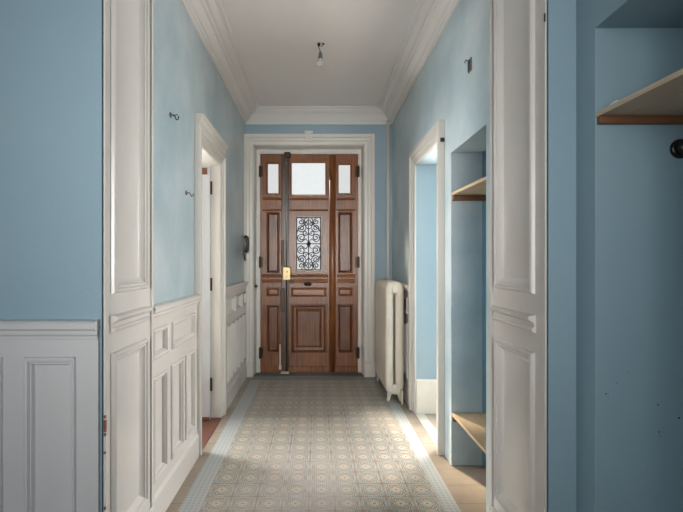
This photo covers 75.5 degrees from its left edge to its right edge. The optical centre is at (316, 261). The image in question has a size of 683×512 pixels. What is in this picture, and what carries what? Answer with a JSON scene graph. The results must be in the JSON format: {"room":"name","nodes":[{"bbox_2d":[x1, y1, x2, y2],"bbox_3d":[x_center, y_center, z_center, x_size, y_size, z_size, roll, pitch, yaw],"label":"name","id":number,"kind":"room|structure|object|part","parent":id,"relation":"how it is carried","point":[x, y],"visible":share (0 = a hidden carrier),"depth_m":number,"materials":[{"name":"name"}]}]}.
{"room":"entrance hallway","nodes":[
{"label":"entrance hallway","id":0,"kind":"room"},
{"bbox_2d":[0,0,103,511],"bbox_3d":[-1.956,-0.210,1.902,2.288,3.060,0.476,0,0,0],"label":"wall","id":1,"kind":"structure","parent":0,"point":[52,51],"depth_m":1.66,"materials":[{"name":"blue paint"}]},
{"bbox_2d":[0,319,99,511],"bbox_3d":[-1.909,0.767,1.645,2.182,1.105,0.048,0,0,0],"label":"dado","id":2,"kind":"object","parent":1,"relation":"attached to","point":[50,368],"visible":1,"depth_m":1.65,"materials":[{"name":"white wood"}]},
{"bbox_3d":[-1.272,0.718,1.649,0.195,0.725,0.026,0,0,0],"label":"panel","id":3,"kind":"part","parent":2,"relation":"part of","materials":[{"name":"white wood"}]},
{"bbox_3d":[-0.998,0.718,1.649,0.195,0.725,0.026,0,0,0],"label":"panel","id":4,"kind":"part","parent":2,"relation":"part of","materials":[{"name":"white wood"}]},
{"bbox_3d":[-1.909,0.253,1.645,2.182,0.075,0.048,0,0,0],"label":"cap rail","id":5,"kind":"part","parent":2,"relation":"part of","materials":[{"name":"white wood"}]},
{"bbox_2d":[154,0,244,303],"bbox_3d":[-0.930,-0.210,3.765,0.200,3.060,3.270,0,0,0],"label":"wall","id":6,"kind":"structure","parent":0,"point":[187,82],"depth_m":2.71,"materials":[{"name":"blue paint"}]},
{"bbox_2d":[104,0,153,511],"bbox_3d":[-0.790,-0.060,1.900,0.042,2.760,0.480,0,0,0],"label":"door","id":7,"kind":"structure","parent":6,"relation":"attached to","point":[128,24],"depth_m":1.90,"materials":[{"name":"white wood"}]},
{"bbox_3d":[-0.797,-0.608,1.889,0.028,1.465,0.351,0,0,0],"label":"panel","id":8,"kind":"part","parent":7,"relation":"part of","materials":[{"name":"white wood"}]},
{"bbox_3d":[-0.797,0.738,1.889,0.028,0.765,0.351,0,0,0],"label":"panel","id":9,"kind":"part","parent":7,"relation":"part of","materials":[{"name":"white wood"}]},
{"bbox_3d":[-0.784,0.242,1.889,0.031,0.070,0.363,0,0,0],"label":"rail moulding","id":10,"kind":"part","parent":7,"relation":"part of","materials":[{"name":"white wood"}]},
{"bbox_2d":[154,294,200,511],"bbox_3d":[-0.806,0.767,2.567,0.048,1.105,0.851,0,0,0],"label":"dado","id":11,"kind":"object","parent":6,"relation":"attached to","point":[176,437],"visible":0.86,"depth_m":2.49,"materials":[{"name":"white wood"}]},
{"bbox_3d":[-0.810,0.838,2.270,0.026,0.525,0.210,0,0,0],"label":"panel","id":12,"kind":"part","parent":11,"relation":"part of","materials":[{"name":"white wood"}]},
{"bbox_3d":[-0.810,0.412,2.275,0.026,0.155,0.220,0,0,0],"label":"panel","id":13,"kind":"part","parent":11,"relation":"part of","materials":[{"name":"white wood"}]},
{"bbox_3d":[-0.804,1.240,2.567,0.012,0.160,0.851,0,0,0],"label":"baseboard","id":14,"kind":"part","parent":11,"relation":"part of","materials":[{"name":"white wood"}]},
{"bbox_3d":[-0.810,0.838,2.555,0.026,0.525,0.220,0,0,0],"label":"panel","id":15,"kind":"part","parent":11,"relation":"part of","materials":[{"name":"white wood"}]},
{"bbox_3d":[-0.806,0.253,2.567,0.048,0.075,0.851,0,0,0],"label":"cap rail","id":16,"kind":"part","parent":11,"relation":"part of","materials":[{"name":"white wood"}]},
{"bbox_3d":[-0.810,0.412,2.690,0.026,0.155,0.460,0,0,0],"label":"panel","id":17,"kind":"part","parent":11,"relation":"part of","materials":[{"name":"white wood"}]},
{"bbox_3d":[-0.810,0.838,2.815,0.026,0.525,0.210,0,0,0],"label":"panel","id":18,"kind":"part","parent":11,"relation":"part of","materials":[{"name":"white wood"}]},
{"bbox_2d":[194,113,227,455],"bbox_3d":[-1.143,0.154,3.405,0.755,2.332,0.830,0,0,0],"label":"door","id":19,"kind":"structure","parent":6,"relation":"in","point":[210,148],"depth_m":3.65,"materials":[{"name":"white wood"}]},
{"bbox_3d":[-0.797,-0.966,3.405,0.065,0.092,0.830,0,0,0],"label":"head moulding","id":20,"kind":"part","parent":19,"relation":"part of","materials":[{"name":"white wood"}]},
{"bbox_2d":[226,281,248,410],"bbox_3d":[-0.806,0.767,4.500,0.048,1.105,1.199,0,0,0],"label":"dado","id":21,"kind":"object","parent":6,"relation":"attached to","point":[236,294],"visible":0.98,"depth_m":4.39,"materials":[{"name":"white wood"}]},
{"bbox_3d":[-0.810,0.838,4.045,0.026,0.525,0.150,0,0,0],"label":"panel","id":22,"kind":"part","parent":21,"relation":"part of","materials":[{"name":"white wood"}]},
{"bbox_3d":[-0.810,0.412,4.135,0.026,0.155,0.330,0,0,0],"label":"panel","id":23,"kind":"part","parent":21,"relation":"part of","materials":[{"name":"white wood"}]},
{"bbox_3d":[-0.810,0.838,4.255,0.026,0.525,0.150,0,0,0],"label":"panel","id":24,"kind":"part","parent":21,"relation":"part of","materials":[{"name":"white wood"}]},
{"bbox_3d":[-0.804,1.240,4.500,0.012,0.160,1.199,0,0,0],"label":"baseboard","id":25,"kind":"part","parent":21,"relation":"part of","materials":[{"name":"white wood"}]},
{"bbox_3d":[-0.810,0.838,4.465,0.026,0.525,0.150,0,0,0],"label":"panel","id":26,"kind":"part","parent":21,"relation":"part of","materials":[{"name":"white wood"}]},
{"bbox_3d":[-0.806,0.253,4.500,0.048,0.075,1.199,0,0,0],"label":"cap rail","id":27,"kind":"part","parent":21,"relation":"part of","materials":[{"name":"white wood"}]},
{"bbox_3d":[-0.810,0.412,4.525,0.026,0.155,0.330,0,0,0],"label":"panel","id":28,"kind":"part","parent":21,"relation":"part of","materials":[{"name":"white wood"}]},
{"bbox_3d":[-0.810,0.838,4.675,0.026,0.525,0.150,0,0,0],"label":"panel","id":29,"kind":"part","parent":21,"relation":"part of","materials":[{"name":"white wood"}]},
{"bbox_3d":[-0.810,0.838,4.885,0.026,0.525,0.150,0,0,0],"label":"panel","id":30,"kind":"part","parent":21,"relation":"part of","materials":[{"name":"white wood"}]},
{"bbox_3d":[-0.810,0.412,4.885,0.026,0.155,0.270,0,0,0],"label":"panel","id":31,"kind":"part","parent":21,"relation":"part of","materials":[{"name":"white wood"}]},
{"bbox_2d":[242,235,248,260],"bbox_3d":[-0.792,-0.158,4.920,0.076,0.293,0.080,0,0,0],"label":"handset","id":32,"kind":"object","parent":6,"relation":"attached to","point":[244,238],"visible":1,"depth_m":4.90,"materials":[{"name":"grey plastic"}]},
{"bbox_3d":[-0.820,-0.190,4.920,0.020,0.220,0.080,0,0,0],"label":"wall plate","id":33,"kind":"part","parent":32,"relation":"part of","materials":[{"name":"grey plastic"}]},
{"bbox_2d":[245,124,391,375],"bbox_3d":[0.025,-0.210,5.275,2.050,3.060,0.350,0,0,0],"label":"wall","id":34,"kind":"structure","parent":0,"point":[379,130],"depth_m":5.10,"materials":[{"name":"blue paint"}]},
{"bbox_2d":[244,131,374,376],"bbox_3d":[-0.090,-0.090,5.192,1.530,2.820,0.336,0,0,0],"label":"door","id":35,"kind":"structure","parent":34,"relation":"in","point":[300,322],"depth_m":5.22,"materials":[{"name":"brown wood"}]},
{"bbox_3d":[-0.528,-0.260,5.217,0.237,1.017,0.026,0,0,0],"label":"rail moulding","id":36,"kind":"part","parent":35,"relation":"part of","materials":[{"name":"brown wood"}]},
{"bbox_3d":[-0.516,-0.994,5.245,0.174,0.394,0.006,0,0,0],"label":"pane","id":37,"kind":"part","parent":35,"relation":"part of","materials":[{"name":"white glass"}]},
{"bbox_3d":[-0.516,0.792,5.234,0.154,0.564,0.037,0,0,0],"label":"panel","id":38,"kind":"part","parent":35,"relation":"part of","materials":[{"name":"brown wood"}]},
{"bbox_3d":[-0.516,0.356,5.226,0.154,0.107,0.021,0,0,0],"label":"panel","id":39,"kind":"part","parent":35,"relation":"part of","materials":[{"name":"brown wood"}]},
{"bbox_3d":[-0.516,-0.231,5.234,0.154,0.724,0.037,0,0,0],"label":"panel","id":40,"kind":"part","parent":35,"relation":"part of","materials":[{"name":"brown wood"}]},
{"bbox_3d":[-0.353,0.746,5.194,0.014,1.088,0.014,0,0,-22],"label":"bolt rod","id":41,"kind":"part","parent":35,"relation":"part of","materials":[{"name":"brown metal"}]},
{"bbox_3d":[-0.353,-0.605,5.194,0.024,1.352,0.024,0,0,0],"label":"bolt rod","id":42,"kind":"part","parent":35,"relation":"part of","materials":[{"name":"metal"}]},
{"bbox_3d":[-0.090,1.316,5.215,1.320,0.008,0.270,0,0,0],"label":"sill","id":43,"kind":"part","parent":35,"relation":"part of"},
{"bbox_3d":[-0.092,-0.260,5.217,0.457,1.017,0.026,0,0,0],"label":"rail moulding","id":44,"kind":"part","parent":35,"relation":"part of","materials":[{"name":"brown wood"}]},
{"bbox_3d":[-0.092,0.792,5.234,0.421,0.575,0.037,0,0,0],"label":"panel","id":45,"kind":"part","parent":35,"relation":"part of","materials":[{"name":"brown wood"}]},
{"bbox_3d":[-0.092,0.359,5.226,0.421,0.113,0.021,0,0,0],"label":"panel","id":46,"kind":"part","parent":35,"relation":"part of","materials":[{"name":"brown wood"}]},
{"bbox_2d":[296,217,320,269],"bbox_3d":[-0.093,-0.217,5.224,0.297,0.631,0.016,0,0,0],"label":"grille","id":47,"kind":"object","parent":35,"relation":"attached to","point":[312,222],"depth_m":5.22,"materials":[{"name":"black metal"}]},
{"bbox_3d":[0.332,-0.988,5.245,0.186,0.382,0.006,0,0,0],"label":"pane","id":48,"kind":"part","parent":35,"relation":"part of","materials":[{"name":"white glass"}]},
{"bbox_3d":[0.341,0.792,5.234,0.172,0.575,0.037,0,0,0],"label":"panel","id":49,"kind":"part","parent":35,"relation":"part of","materials":[{"name":"brown wood"}]},
{"bbox_3d":[0.341,0.356,5.226,0.172,0.107,0.021,0,0,0],"label":"panel","id":50,"kind":"part","parent":35,"relation":"part of","materials":[{"name":"brown wood"}]},
{"bbox_3d":[0.341,-0.231,5.234,0.172,0.724,0.037,0,0,0],"label":"panel","id":51,"kind":"part","parent":35,"relation":"part of","materials":[{"name":"brown wood"}]},
{"bbox_3d":[0.350,-0.260,5.217,0.214,1.017,0.026,0,0,0],"label":"rail moulding","id":52,"kind":"part","parent":35,"relation":"part of","materials":[{"name":"brown wood"}]},
{"bbox_2d":[386,121,388,278],"bbox_3d":[0.822,-0.150,5.065,0.035,2.940,0.035,0,0,0],"label":"riser pipe","id":53,"kind":"object","parent":34,"relation":"attached to","point":[387,122],"visible":0.66,"depth_m":5.05,"materials":[{"name":"grey metal"}]},
{"bbox_2d":[220,0,418,105],"bbox_3d":[0.100,-1.790,1.450,6.400,0.100,8.300,0,0,0],"label":"ceiling","id":54,"kind":"structure","parent":0,"point":[276,41],"depth_m":3.54,"materials":[{"name":"white paint"}]},
{"bbox_2d":[317,43,323,66],"bbox_3d":[0.032,-1.646,3.500,0.057,0.188,0.055,0,0,0],"label":"pendant bulb","id":55,"kind":"object","parent":54,"relation":"hanging from","point":[320,63],"visible":1,"depth_m":3.49,"materials":[{"name":"white glass"}]},
{"bbox_3d":[0.031,-1.586,3.500,0.055,0.068,0.055,0,0,0],"label":"bulb","id":56,"kind":"part","parent":55,"relation":"part of","materials":[{"name":"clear glass"}]},
{"bbox_2d":[166,376,485,511],"bbox_3d":[0.100,1.378,1.450,6.400,0.124,8.300,0,0,0],"label":"floor","id":57,"kind":"structure","parent":0,"point":[283,443],"depth_m":2.96,"materials":[{"name":"tile"}]},
{"bbox_2d":[375,278,403,404],"bbox_3d":[0.734,0.751,4.501,0.177,1.139,0.864,0,0,0],"label":"radiator","id":58,"kind":"object","parent":57,"relation":"on","point":[389,294],"visible":1,"depth_m":4.13,"materials":[{"name":"white metal"}]},
{"bbox_2d":[415,413,436,446],"bbox_3d":[0.895,1.318,3.485,0.080,0.004,0.710,0,0,0],"label":"floor","id":59,"kind":"structure","parent":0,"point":[431,431],"depth_m":3.52,"materials":[{"name":"stone"}]},
{"bbox_2d":[392,0,489,511],"bbox_3d":[0.974,-0.210,3.770,0.202,3.060,3.260,0,0,0],"label":"wall","id":60,"kind":"structure","parent":0,"point":[444,89],"depth_m":2.86,"materials":[{"name":"blue paint"}]},
{"bbox_2d":[180,0,459,123],"bbox_3d":[0.022,-1.667,3.610,1.705,0.145,2.980,0,0,0],"label":"crown molding","id":61,"kind":"structure","parent":60,"relation":"attached to","point":[430,18],"depth_m":3.79,"materials":[{"name":"white paint"}]},
{"bbox_2d":[399,282,407,403],"bbox_3d":[0.851,0.767,4.574,0.048,1.105,1.049,0,0,0],"label":"dado","id":62,"kind":"object","parent":60,"relation":"attached to","point":[405,286],"visible":0.16,"depth_m":4.17,"materials":[{"name":"white wood"}]},
{"bbox_3d":[0.851,0.253,4.574,0.048,0.075,1.049,0,0,0],"label":"cap rail","id":63,"kind":"part","parent":62,"relation":"part of","materials":[{"name":"white wood"}]},
{"bbox_3d":[0.849,1.240,4.574,0.012,0.160,1.049,0,0,0],"label":"baseboard","id":64,"kind":"part","parent":62,"relation":"part of","materials":[{"name":"white wood"}]},
{"bbox_3d":[0.855,0.838,4.210,0.026,0.525,0.180,0,0,0],"label":"panel","id":65,"kind":"part","parent":62,"relation":"part of","materials":[{"name":"white wood"}]},
{"bbox_3d":[0.855,0.412,4.320,0.026,0.155,0.400,0,0,0],"label":"panel","id":66,"kind":"part","parent":62,"relation":"part of","materials":[{"name":"white wood"}]},
{"bbox_2d":[408,120,444,454],"bbox_3d":[0.957,0.175,3.480,0.257,2.290,0.970,0,0,0],"label":"door frame","id":67,"kind":"structure","parent":60,"relation":"in","point":[426,161],"depth_m":3.84,"materials":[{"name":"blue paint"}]},
{"bbox_2d":[464,57,471,73],"bbox_3d":[0.859,-1.117,2.500,0.033,0.075,0.050,0,0,0],"label":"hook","id":68,"kind":"object","parent":60,"relation":"attached to","point":[470,59],"visible":1,"depth_m":2.48,"materials":[{"name":"grey metal"}]},
{"bbox_2d":[489,0,546,511],"bbox_3d":[0.845,-0.060,1.892,0.042,2.760,0.516,0,0,0],"label":"door","id":69,"kind":"structure","parent":60,"relation":"attached to","point":[518,28],"depth_m":1.88,"materials":[{"name":"white wood"}]},
{"bbox_3d":[0.840,0.242,1.905,0.031,0.070,0.382,0,0,0],"label":"rail moulding","id":70,"kind":"part","parent":69,"relation":"part of","materials":[{"name":"white wood"}]},
{"bbox_3d":[0.852,-0.608,1.905,0.028,1.465,0.370,0,0,0],"label":"panel","id":71,"kind":"part","parent":69,"relation":"part of","materials":[{"name":"white wood"}]},
{"bbox_3d":[0.852,0.738,1.905,0.028,0.765,0.370,0,0,0],"label":"panel","id":72,"kind":"part","parent":69,"relation":"part of","materials":[{"name":"white wood"}]},
{"bbox_2d":[482,150,485,464],"bbox_3d":[1.225,-0.210,2.563,0.300,3.060,0.706,0,0,0],"label":"wall","id":73,"kind":"structure","parent":0,"point":[484,152],"depth_m":2.86,"materials":[{"name":"blue paint"}]},
{"bbox_2d":[452,413,485,453],"bbox_3d":[1.095,1.004,2.563,0.437,0.054,0.586,0,0,0],"label":"wooden shelf","id":74,"kind":"object","parent":73,"relation":"attached to","point":[474,424],"visible":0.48,"depth_m":2.65,"materials":[{"name":"brown wood"}]},
{"bbox_2d":[452,176,485,200],"bbox_3d":[1.095,-0.423,2.563,0.437,0.054,0.586,0,0,0],"label":"wooden shelf","id":75,"kind":"object","parent":73,"relation":"attached to","point":[475,191],"visible":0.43,"depth_m":2.73,"materials":[{"name":"beige wood"}]},
{"bbox_2d":[547,0,575,511],"bbox_3d":[1.234,-0.210,1.897,0.733,3.060,0.505,0,0,0],"label":"wall","id":76,"kind":"structure","parent":0,"point":[561,14],"depth_m":1.65,"materials":[{"name":"blue paint"}]},
{"bbox_2d":[576,0,682,511],"bbox_3d":[1.246,-0.210,-0.522,0.550,3.060,4.355,0,0,0],"label":"wall","id":77,"kind":"structure","parent":0,"point":[602,26],"depth_m":1.53,"materials":[{"name":"blue paint"}]},
{"bbox_2d":[596,68,682,124],"bbox_3d":[1.212,-0.499,0.992,0.477,0.042,1.084,0,0,0],"label":"wooden shelf","id":78,"kind":"object","parent":77,"relation":"attached to","point":[660,102],"visible":1,"depth_m":1.44,"materials":[{"name":"beige wood"}]},
{"bbox_2d":[670,139,682,158],"bbox_3d":[1.265,-0.394,1.514,0.068,0.068,0.040,0,0,0],"label":"switch","id":79,"kind":"object","parent":77,"relation":"attached to","point":[676,147],"visible":1,"depth_m":1.52,"materials":[{"name":"black plastic"}]},
{"bbox_3d":[1.265,-0.394,1.508,0.052,0.052,0.029,0,0,0],"label":"knob","id":80,"kind":"part","parent":79,"relation":"part of","materials":[{"name":"black plastic"}]},
{"bbox_3d":[2.140,-0.210,3.890,2.120,3.060,0.100,0,0,0],"label":"wall","id":81,"kind":"structure","parent":0,"visible":0},
{"bbox_2d":[416,379,436,413],"bbox_3d":[1.986,1.171,3.834,2.229,0.297,0.012,0,0,0],"label":"baseboard","id":82,"kind":"structure","parent":81,"relation":"attached to","point":[426,389],"depth_m":3.83,"materials":[{"name":"white wood"}]}
]}

